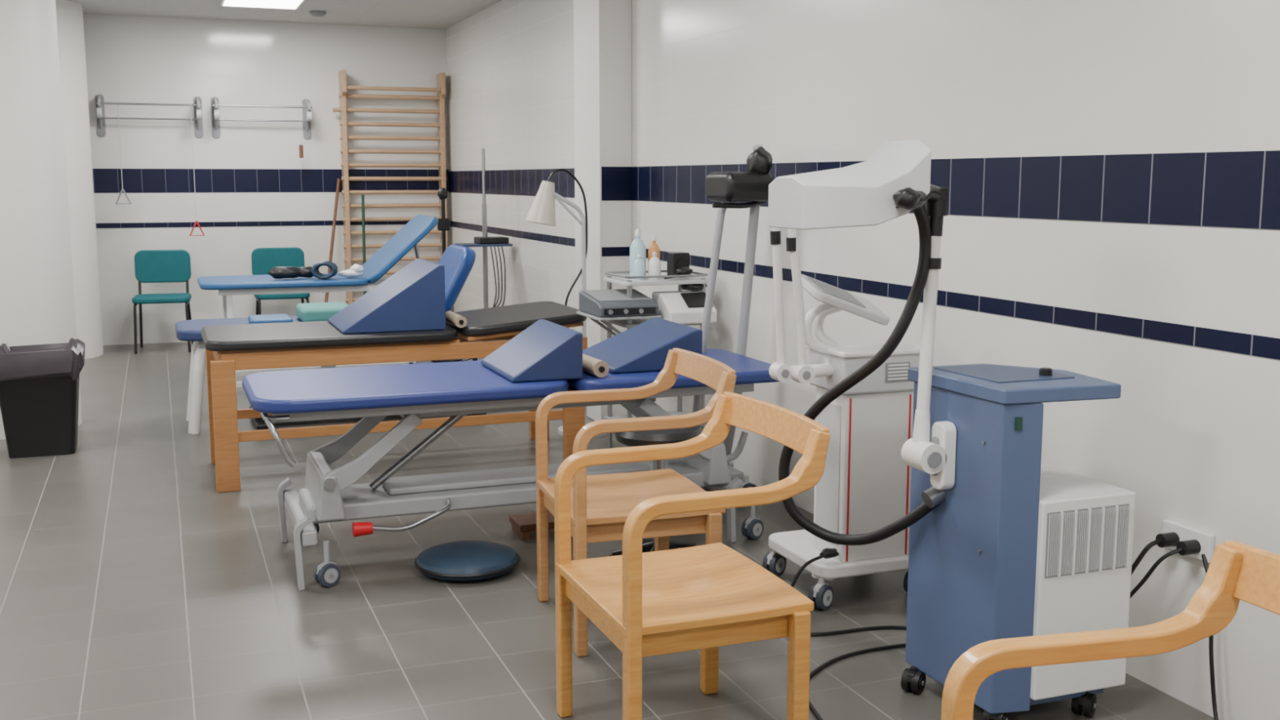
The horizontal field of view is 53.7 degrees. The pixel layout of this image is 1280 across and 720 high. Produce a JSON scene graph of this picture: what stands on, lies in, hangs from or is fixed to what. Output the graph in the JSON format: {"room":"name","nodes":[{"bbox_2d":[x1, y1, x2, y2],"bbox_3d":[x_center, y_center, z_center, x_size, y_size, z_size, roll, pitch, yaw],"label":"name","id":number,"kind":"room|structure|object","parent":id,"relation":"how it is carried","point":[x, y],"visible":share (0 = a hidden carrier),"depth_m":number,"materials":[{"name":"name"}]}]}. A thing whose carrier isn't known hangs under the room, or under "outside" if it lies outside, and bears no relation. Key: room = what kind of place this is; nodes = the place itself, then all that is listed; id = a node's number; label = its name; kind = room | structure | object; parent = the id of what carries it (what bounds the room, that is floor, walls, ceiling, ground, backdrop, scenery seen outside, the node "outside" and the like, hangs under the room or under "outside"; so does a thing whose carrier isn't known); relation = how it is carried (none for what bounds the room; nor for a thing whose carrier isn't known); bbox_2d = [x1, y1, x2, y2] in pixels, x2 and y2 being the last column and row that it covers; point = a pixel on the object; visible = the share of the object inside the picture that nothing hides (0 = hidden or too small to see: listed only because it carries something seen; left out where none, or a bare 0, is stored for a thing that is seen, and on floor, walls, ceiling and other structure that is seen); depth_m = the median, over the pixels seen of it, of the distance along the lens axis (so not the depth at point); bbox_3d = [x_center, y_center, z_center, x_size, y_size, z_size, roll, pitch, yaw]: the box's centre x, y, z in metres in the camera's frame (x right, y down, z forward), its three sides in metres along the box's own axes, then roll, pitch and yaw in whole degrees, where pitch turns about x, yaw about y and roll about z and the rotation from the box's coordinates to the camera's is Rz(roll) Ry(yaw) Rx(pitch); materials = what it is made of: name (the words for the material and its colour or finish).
{"room":"care facility","nodes":[
{"label":"care facility","id":0,"kind":"room"},
{"bbox_2d":[83,13,451,345],"bbox_3d":[-4.386,-1.621,11.566,5.310,3.130,0.150,-3,9,-21],"label":"wall","id":1,"kind":"structure","parent":0,"point":[129,59],"depth_m":11.70,"materials":[{"name":"white paint"}]},
{"bbox_2d":[95,94,203,137],"bbox_3d":[-4.361,-2.174,11.263,0.890,0.370,0.279,-3,9,-21],"label":"rail","id":2,"kind":"object","parent":1,"relation":"attached to","point":[100,102],"visible":1,"depth_m":11.25,"materials":[{"name":"silver metal"}]},
{"bbox_2d":[115,104,131,204],"bbox_3d":[-4.583,-1.815,11.165,0.134,0.873,0.016,-3,9,-21],"label":"handle","id":3,"kind":"object","parent":2,"relation":"hanging from","point":[122,189],"visible":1,"depth_m":11.20,"materials":[{"name":"grey plastic"}]},
{"bbox_2d":[189,106,204,235],"bbox_3d":[-4.018,-1.702,11.399,0.134,1.163,0.016,-3,9,-21],"label":"handle","id":4,"kind":"object","parent":2,"relation":"hanging from","point":[196,221],"visible":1,"depth_m":11.45,"materials":[{"name":"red plastic"}]},
{"bbox_2d":[95,220,408,228],"bbox_3d":[-3.611,-1.273,11.830,3.710,0.045,0.004,-3,9,-21],"label":"trim","id":5,"kind":"structure","parent":1,"relation":"attached to","point":[168,224],"depth_m":11.77,"materials":[{"name":"blue tile"}]},
{"bbox_2d":[210,97,312,138],"bbox_3d":[-3.459,-2.223,11.603,0.880,0.370,0.279,-3,9,-21],"label":"rail","id":6,"kind":"object","parent":1,"relation":"attached to","point":[307,113],"visible":1,"depth_m":11.60,"materials":[{"name":"silver metal"}]},
{"bbox_2d":[298,111,303,158],"bbox_3d":[-3.134,-2.097,11.681,0.036,0.460,0.036,-3,9,-21],"label":"handle","id":7,"kind":"object","parent":6,"relation":"hanging from","point":[300,146],"visible":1,"depth_m":11.69,"materials":[{"name":"brown wood"}]},
{"bbox_2d":[92,168,448,192],"bbox_3d":[-3.611,-1.669,11.774,3.710,0.215,0.004,-3,9,-21],"label":"trim","id":8,"kind":"structure","parent":1,"relation":"attached to","point":[104,180],"depth_m":11.75,"materials":[{"name":"blue tile"}]},
{"bbox_2d":[66,0,502,29],"bbox_3d":[-1.870,-2.183,4.805,5.310,0.100,14.000,-3,9,-21],"label":"ceiling","id":9,"kind":"structure","parent":0,"point":[422,14],"depth_m":10.84,"materials":[{"name":"paint"}]},
{"bbox_2d":[222,0,302,8],"bbox_3d":[-3.072,-2.905,10.293,0.580,0.005,0.580,-3,9,-21],"label":"ceiling light","id":10,"kind":"object","parent":9,"relation":"in","point":[282,4],"visible":1,"depth_m":10.32,"materials":[{"name":"white plastic"}]},
{"bbox_2d":[220,0,305,8],"bbox_3d":[-3.072,-2.912,10.292,0.620,0.011,0.620,-3,9,-21],"label":"frame","id":11,"kind":"object","parent":9,"relation":"attached to","point":[223,1],"visible":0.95,"depth_m":10.35,"materials":[{"name":"white plastic"}]},
{"bbox_2d":[309,10,326,17],"bbox_3d":[-2.783,-2.989,10.932,0.140,0.041,0.140,-3,9,-21],"label":"smoke detector","id":12,"kind":"object","parent":9,"relation":"attached to","point":[314,13],"visible":1,"depth_m":10.88,"materials":[{"name":"white plastic"}]},
{"bbox_2d":[324,178,340,302],"bbox_3d":[-2.919,-0.952,11.934,0.275,1.508,0.339,-3,9,-21],"label":"stick","id":13,"kind":"object","parent":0,"point":[331,254],"depth_m":11.95,"materials":[{"name":"brown wood"}]},
{"bbox_2d":[573,0,631,421],"bbox_3d":[-0.232,-1.090,7.856,0.209,2.928,0.490,-3,9,-21],"label":"pillar","id":14,"kind":"structure","parent":0,"point":[602,28],"depth_m":7.65,"materials":[{"name":"paint"}]},
{"bbox_2d":[601,246,630,256],"bbox_3d":[-0.139,-0.659,7.687,0.197,0.055,0.004,-3,9,-21],"label":"band","id":15,"kind":"object","parent":14,"relation":"attached to","point":[620,251],"visible":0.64,"depth_m":7.68,"materials":[{"name":"blue tile"}]},
{"bbox_2d":[601,166,631,200],"bbox_3d":[-0.139,-1.063,7.629,0.197,0.202,0.004,-3,9,-21],"label":"band","id":16,"kind":"object","parent":14,"relation":"attached to","point":[616,181],"visible":1,"depth_m":7.63,"materials":[{"name":"tile"}]},
{"bbox_2d":[0,341,1213,719],"bbox_3d":[-1.870,0.816,5.235,5.310,0.100,14.000,-3,9,-21],"label":"floor","id":17,"kind":"structure","parent":0,"point":[132,588],"depth_m":4.49,"materials":[{"name":"grey tile"}]},
{"bbox_2d":[0,0,82,439],"bbox_3d":[-3.838,-1.040,7.509,0.800,2.928,0.800,-3,9,-21],"label":"pillar","id":18,"kind":"structure","parent":17,"relation":"on","point":[37,305],"depth_m":7.30,"materials":[{"name":"paint"}]},
{"bbox_2d":[0,337,84,458],"bbox_3d":[-3.313,0.206,6.993,0.472,0.610,0.416,-3,9,-21],"label":"waste bin","id":19,"kind":"object","parent":17,"relation":"on","point":[39,384],"visible":1,"depth_m":6.85,"materials":[{"name":"black plastic"}]},
{"bbox_2d":[55,0,103,359],"bbox_3d":[-5.032,-1.481,10.586,0.840,2.928,0.840,-3,9,-21],"label":"pillar","id":20,"kind":"structure","parent":17,"relation":"on","point":[69,15],"depth_m":10.47,"materials":[{"name":"paint"}]},
{"bbox_2d":[132,249,193,354],"bbox_3d":[-4.214,-0.523,11.173,0.470,0.873,0.514,-2,8,-16],"label":"chair","id":21,"kind":"object","parent":17,"relation":"on","point":[150,265],"visible":0.98,"depth_m":11.28,"materials":[{"name":"plastic"}]},
{"bbox_2d":[251,247,310,315],"bbox_3d":[-3.277,-0.580,11.568,0.470,0.873,0.514,-3,9,-21],"label":"chair","id":22,"kind":"object","parent":17,"relation":"on","point":[263,260],"visible":0.62,"depth_m":11.65,"materials":[{"name":"fabric"}]},
{"bbox_2d":[197,214,438,392],"bbox_3d":[-2.338,-0.434,9.280,1.690,1.227,0.750,-3,9,-21],"label":"couch","id":23,"kind":"object","parent":17,"relation":"on","point":[408,237],"visible":0.48,"depth_m":9.07,"materials":[{"name":"blue leather"}]},
{"bbox_2d":[267,266,313,279],"bbox_3d":[-2.469,-0.626,9.030,0.362,0.089,0.140,-5,10,-34],"label":"weight","id":24,"kind":"object","parent":23,"relation":"on","point":[277,273],"visible":0.88,"depth_m":8.96,"materials":[{"name":"black plastic"}]},
{"bbox_2d":[311,261,337,279],"bbox_3d":[-2.247,-0.641,9.016,0.203,0.122,0.118,-3,9,-21],"label":"ring","id":25,"kind":"object","parent":23,"relation":"on","point":[334,268],"visible":1,"depth_m":8.97,"materials":[{"name":"blue rubber"}]},
{"bbox_2d":[337,263,364,277],"bbox_3d":[-2.079,-0.641,9.107,0.182,0.099,0.108,-3,9,-21],"label":"sandal","id":26,"kind":"object","parent":23,"relation":"on","point":[356,270],"visible":1,"depth_m":9.08,"materials":[{"name":"fabric"}]},
{"bbox_2d":[175,244,486,434],"bbox_3d":[-1.942,-0.162,7.942,1.820,1.076,0.680,-3,9,-21],"label":"couch","id":27,"kind":"object","parent":17,"relation":"on","point":[458,260],"visible":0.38,"depth_m":7.85,"materials":[{"name":"leather"}]},
{"bbox_2d":[248,314,293,324],"bbox_3d":[-2.249,-0.241,7.694,0.240,0.044,0.300,-3,9,-21],"label":"towel","id":28,"kind":"object","parent":27,"relation":"on","point":[265,318],"visible":0.75,"depth_m":7.59,"materials":[{"name":"fabric"}]},
{"bbox_2d":[295,302,348,321],"bbox_3d":[-1.966,-0.297,7.903,0.320,0.093,0.400,-3,9,-21],"label":"pillow","id":29,"kind":"object","parent":27,"relation":"on","point":[305,312],"visible":0.59,"depth_m":7.72,"materials":[{"name":"teal fabric"}]},
{"bbox_2d":[361,194,366,294],"bbox_3d":[-2.602,-0.878,11.947,0.028,1.354,0.222,-1,8,-9],"label":"stick","id":30,"kind":"object","parent":17,"relation":"on","point":[362,195],"visible":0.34,"depth_m":11.94,"materials":[{"name":"green paint"}]},
{"bbox_2d":[332,69,448,305],"bbox_3d":[-2.378,-1.487,12.146,1.060,2.500,0.220,-3,9,-21],"label":"wooden wall bars","id":31,"kind":"object","parent":17,"relation":"on","point":[441,77],"visible":0.67,"depth_m":12.07,"materials":[{"name":"brown wood"}]},
{"bbox_2d":[200,301,587,493],"bbox_3d":[-1.285,0.148,6.710,1.928,0.804,0.750,-3,9,-21],"label":"massage table","id":32,"kind":"object","parent":17,"relation":"on","point":[229,348],"visible":0.68,"depth_m":6.32,"materials":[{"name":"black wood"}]},
{"bbox_2d":[327,258,445,333],"bbox_3d":[-1.339,-0.344,6.629,0.520,0.330,0.590,-3,9,-21],"label":"cushion","id":33,"kind":"object","parent":32,"relation":"on","point":[412,298],"visible":1,"depth_m":6.42,"materials":[{"name":"blue leather"}]},
{"bbox_2d":[445,311,466,328],"bbox_3d":[-0.961,-0.212,6.580,0.060,0.060,0.285,-3,9,-21],"label":"paper roll","id":34,"kind":"object","parent":32,"relation":"on","point":[452,317],"visible":0.96,"depth_m":6.47,"materials":[{"name":"beige paper"}]},
{"bbox_2d":[431,187,462,362],"bbox_3d":[-1.608,-0.699,10.415,0.260,1.430,0.260,-3,9,-21],"label":"stand","id":35,"kind":"object","parent":17,"relation":"on","point":[443,224],"visible":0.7,"depth_m":10.34,"materials":[{"name":"metal"}]},
{"bbox_2d":[413,540,520,581],"bbox_3d":[-0.667,0.773,4.891,0.408,0.083,0.408,-3,9,-21],"label":"disc","id":36,"kind":"object","parent":17,"relation":"on","point":[462,560],"visible":1,"depth_m":4.79,"materials":[{"name":"blue rubber"}]},
{"bbox_2d":[454,148,512,361],"bbox_3d":[-1.264,-0.826,10.207,0.410,1.740,0.442,-3,9,-21],"label":"stand","id":37,"kind":"object","parent":17,"relation":"on","point":[484,241],"visible":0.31,"depth_m":10.13,"materials":[{"name":"metal"}]},
{"bbox_2d":[454,242,512,247],"bbox_3d":[-1.258,-0.927,10.177,0.410,0.020,0.270,-3,9,-21],"label":"tray","id":38,"kind":"object","parent":37,"relation":"on","point":[473,244],"depth_m":10.08,"materials":[{"name":"white metal"}]},
{"bbox_2d":[241,348,779,590],"bbox_3d":[-0.493,0.402,5.256,2.160,0.715,0.791,-3,9,-21],"label":"couch","id":39,"kind":"object","parent":17,"relation":"on","point":[457,389],"visible":0.8,"depth_m":4.97,"materials":[{"name":"blue leather"}]},
{"bbox_2d":[480,319,582,382],"bbox_3d":[-0.451,-0.044,5.181,0.290,0.185,0.520,-3,9,-21],"label":"cushion","id":40,"kind":"object","parent":39,"relation":"on","point":[545,350],"visible":1,"depth_m":5.00,"materials":[{"name":"blue leather"}]},
{"bbox_2d":[582,353,608,377],"bbox_3d":[-0.230,0.011,5.205,0.066,0.066,0.408,-3,9,-23],"label":"paper roll","id":41,"kind":"object","parent":39,"relation":"on","point":[599,368],"visible":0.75,"depth_m":5.04,"materials":[{"name":"beige paper"}]},
{"bbox_2d":[582,317,702,373],"bbox_3d":[-0.014,-0.068,5.422,0.400,0.165,0.500,-3,9,-21],"label":"cushion","id":42,"kind":"object","parent":39,"relation":"on","point":[643,347],"visible":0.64,"depth_m":5.28,"materials":[{"name":"blue leather"}]},
{"bbox_2d":[509,511,554,540],"bbox_3d":[-0.411,0.706,5.423,0.260,0.065,0.180,-3,9,-21],"label":"step block","id":43,"kind":"object","parent":17,"relation":"on","point":[522,524],"visible":0.48,"depth_m":5.35,"materials":[{"name":"brown wood"}]},
{"bbox_2d":[525,168,607,437],"bbox_3d":[-0.418,-0.333,7.412,0.508,1.558,0.320,-3,9,-21],"label":"heat lamp","id":44,"kind":"object","parent":17,"relation":"on","point":[542,211],"visible":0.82,"depth_m":7.30,"materials":[{"name":"grey plastic"}]},
{"bbox_2d":[535,347,736,657],"bbox_3d":[-0.019,0.448,4.304,0.561,0.893,0.598,-2,9,-17],"label":"wooden armchair","id":45,"kind":"object","parent":17,"relation":"on","point":[601,504],"visible":0.78,"depth_m":4.25,"materials":[{"name":"brown wood"}]},
{"bbox_2d":[576,270,707,448],"bbox_3d":[0.017,0.066,6.518,0.635,1.021,0.431,-3,9,-21],"label":"trolley","id":46,"kind":"object","parent":17,"relation":"on","point":[628,322],"visible":0.26,"depth_m":6.41,"materials":[{"name":"metal"}]},
{"bbox_2d":[578,288,658,317],"bbox_3d":[-0.107,-0.288,6.362,0.310,0.108,0.355,-3,9,-21],"label":"electrotherapy device","id":47,"kind":"object","parent":46,"relation":"on","point":[611,303],"visible":1,"depth_m":6.26,"materials":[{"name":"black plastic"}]},
{"bbox_2d":[576,311,662,320],"bbox_3d":[-0.109,-0.230,6.389,0.340,0.013,0.360,-3,9,-21],"label":"shelf","id":48,"kind":"object","parent":46,"relation":"attached to","point":[592,317],"depth_m":6.24,"materials":[{"name":"white metal"}]},
{"bbox_2d":[629,229,645,275],"bbox_3d":[-0.011,-0.548,6.511,0.084,0.250,0.084,-3,9,-21],"label":"bottle","id":49,"kind":"object","parent":46,"relation":"on","point":[637,246],"visible":0.77,"depth_m":6.48,"materials":[{"name":"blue plastic"}]},
{"bbox_2d":[633,253,644,279],"bbox_3d":[-0.004,-0.473,6.416,0.060,0.130,0.060,-3,9,-21],"label":"bottle","id":50,"kind":"object","parent":46,"relation":"on","point":[638,264],"visible":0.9,"depth_m":6.40,"materials":[{"name":"white plastic"}]},
{"bbox_2d":[605,318,702,328],"bbox_3d":[0.082,-0.203,6.542,0.460,0.020,0.360,-3,9,-21],"label":"shelf","id":51,"kind":"object","parent":46,"relation":"attached to","point":[628,323],"depth_m":6.41,"materials":[{"name":"white metal"}]},
{"bbox_2d":[648,235,660,262],"bbox_3d":[0.073,-0.537,6.545,0.064,0.220,0.064,-3,9,-21],"label":"lotion bottle","id":52,"kind":"object","parent":46,"relation":"on","point":[654,246],"visible":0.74,"depth_m":6.52,"materials":[{"name":"orange plastic"}]},
{"bbox_2d":[648,251,661,279],"bbox_3d":[0.075,-0.481,6.434,0.064,0.140,0.064,-3,9,-21],"label":"lotion bottle","id":53,"kind":"object","parent":46,"relation":"on","point":[654,264],"visible":0.93,"depth_m":6.41,"materials":[{"name":"white plastic"}]},
{"bbox_2d":[604,410,706,426],"bbox_3d":[0.082,0.317,6.616,0.460,0.020,0.360,-3,9,-21],"label":"shelf","id":54,"kind":"object","parent":46,"relation":"attached to","point":[609,415],"depth_m":6.69,"materials":[{"name":"grey paint"}]},
{"bbox_2d":[604,275,707,285],"bbox_3d":[0.082,-0.410,6.512,0.460,0.020,0.360,-3,9,-21],"label":"shelf","id":55,"kind":"object","parent":46,"relation":"attached to","point":[620,280],"depth_m":6.38,"materials":[{"name":"grey plastic"}]},
{"bbox_2d":[666,252,689,277],"bbox_3d":[0.200,-0.497,6.597,0.090,0.126,0.105,-3,9,-21],"label":"speaker box","id":56,"kind":"object","parent":46,"relation":"on","point":[675,260],"visible":0.66,"depth_m":6.55,"materials":[{"name":"plastic"}]},
{"bbox_2d":[663,266,693,279],"bbox_3d":[0.194,-0.442,6.415,0.174,0.057,0.064,-7,11,-39],"label":"probe","id":57,"kind":"object","parent":46,"relation":"on","point":[685,270],"visible":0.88,"depth_m":6.42,"materials":[{"name":"black plastic"}]},
{"bbox_2d":[652,284,716,324],"bbox_3d":[0.233,-0.292,6.393,0.278,0.194,0.260,-3,9,-21],"label":"medical device","id":58,"kind":"object","parent":46,"relation":"on","point":[682,307],"visible":0.79,"depth_m":6.32,"materials":[{"name":"white plastic"}]},
{"bbox_2d":[608,425,702,556],"bbox_3d":[0.069,0.527,4.892,0.401,0.570,0.384,-3,9,-21],"label":"stool","id":59,"kind":"object","parent":17,"relation":"on","point":[634,438],"visible":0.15,"depth_m":4.74,"materials":[{"name":"plastic"}]},
{"bbox_2d":[554,391,830,719],"bbox_3d":[0.127,0.584,3.354,0.561,0.893,0.598,-3,9,-21],"label":"wooden armchair","id":60,"kind":"object","parent":17,"relation":"on","point":[706,597],"visible":1,"depth_m":3.22,"materials":[{"name":"brown wood"}]},
{"bbox_2d":[692,144,773,488],"bbox_3d":[0.256,-0.161,5.876,0.526,1.652,0.612,-3,9,-21],"label":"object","id":61,"kind":"object","parent":17,"relation":"on","point":[752,186],"visible":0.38,"depth_m":5.70,"materials":[{"name":"grey paint"}]},
{"bbox_2d":[762,226,919,609],"bbox_3d":[0.669,0.120,4.554,0.694,1.471,0.529,-3,9,-21],"label":"machine","id":62,"kind":"object","parent":17,"relation":"on","point":[864,486],"visible":0.8,"depth_m":4.42,"materials":[{"name":"white plastic"}]},
{"bbox_2d":[884,361,910,382],"bbox_3d":[0.894,0.043,4.391,0.100,0.070,0.004,-3,9,-21],"label":"vent","id":63,"kind":"object","parent":62,"relation":"attached to","point":[895,371],"depth_m":4.39,"materials":[{"name":"white plastic"}]},
{"bbox_2d":[808,643,906,719],"bbox_3d":[0.715,0.959,3.836,0.346,0.012,1.046,6,10,37],"label":"power cable","id":64,"kind":"object","parent":17,"relation":"on","point":[817,669],"visible":0.45,"depth_m":3.99,"materials":[{"name":"black rubber"}]},
{"bbox_2d":[810,625,906,635],"bbox_3d":[0.701,0.904,4.220,1.126,0.012,0.136,1,8,9],"label":"power cable","id":65,"kind":"object","parent":17,"relation":"on","point":[886,627],"visible":0.28,"depth_m":4.23,"materials":[{"name":"black rubber"}]},
{"bbox_2d":[768,139,1135,719],"bbox_3d":[0.858,0.196,3.560,1.014,1.603,0.538,0,8,3],"label":"machine","id":66,"kind":"object","parent":17,"relation":"on","point":[1004,543],"visible":0.87,"depth_m":3.44,"materials":[{"name":"blue metal"}]},
{"bbox_2d":[921,486,946,508],"bbox_3d":[0.834,0.386,3.586,0.066,0.068,0.052,-3,9,-21],"label":"connector","id":67,"kind":"object","parent":66,"relation":"attached to","point":[933,498],"depth_m":3.57,"materials":[{"name":"metal"}]},
{"bbox_2d":[1030,464,1135,700],"bbox_3d":[1.149,0.620,3.624,0.312,0.555,0.376,-3,9,-21],"label":"machine housing","id":68,"kind":"object","parent":66,"relation":"attached to","point":[1082,533],"depth_m":3.44,"materials":[{"name":"white plastic"}]},
{"bbox_2d":[941,540,1279,719],"bbox_3d":[0.830,0.796,1.874,0.561,0.893,0.598,-2,8,-13],"label":"wooden armchair","id":69,"kind":"object","parent":17,"relation":"on","point":[1237,571],"visible":1,"depth_m":2.08,"materials":[{"name":"brown wood"}]},
{"bbox_2d":[445,0,1279,719],"bbox_3d":[0.655,-0.831,6.051,0.150,3.130,14.150,-3,9,-21],"label":"wall","id":70,"kind":"structure","parent":0,"point":[1193,432],"depth_m":4.30,"materials":[{"name":"white paint"}]},
{"bbox_2d":[448,168,574,197],"bbox_3d":[-1.051,-1.442,10.272,0.004,0.202,4.656,-3,9,-21],"label":"trim","id":71,"kind":"structure","parent":70,"relation":"attached to","point":[527,182],"depth_m":10.22,"materials":[{"name":"blue tile"}]},
{"bbox_2d":[449,221,575,246],"bbox_3d":[-1.051,-1.038,10.330,0.004,0.055,4.656,-3,9,-21],"label":"trim","id":72,"kind":"structure","parent":70,"relation":"attached to","point":[528,235],"depth_m":10.07,"materials":[{"name":"blue tile"}]},
{"bbox_2d":[631,150,1279,229],"bbox_3d":[1.526,-0.482,3.571,0.004,0.202,8.850,-3,9,-21],"label":"trim","id":73,"kind":"structure","parent":70,"relation":"attached to","point":[1228,189],"depth_m":3.90,"materials":[{"name":"blue tile"}]},
{"bbox_2d":[645,248,1279,359],"bbox_3d":[1.526,-0.078,3.629,0.004,0.055,8.850,-3,9,-21],"label":"trim","id":74,"kind":"structure","parent":70,"relation":"attached to","point":[1208,338],"depth_m":4.07,"materials":[{"name":"blue tile"}]},
{"bbox_2d":[1129,519,1214,598],"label":"wall socket","id":75,"kind":"object","parent":70,"relation":"attached to","point":[1180,539],"depth_m":3.58,"materials":[{"name":"white plastic"}]},
{"bbox_2d":[1208,635,1218,719],"label":"power cable","id":76,"kind":"object","parent":70,"relation":"attached to","point":[1211,638],"depth_m":3.48,"materials":[{"name":"black plastic"}]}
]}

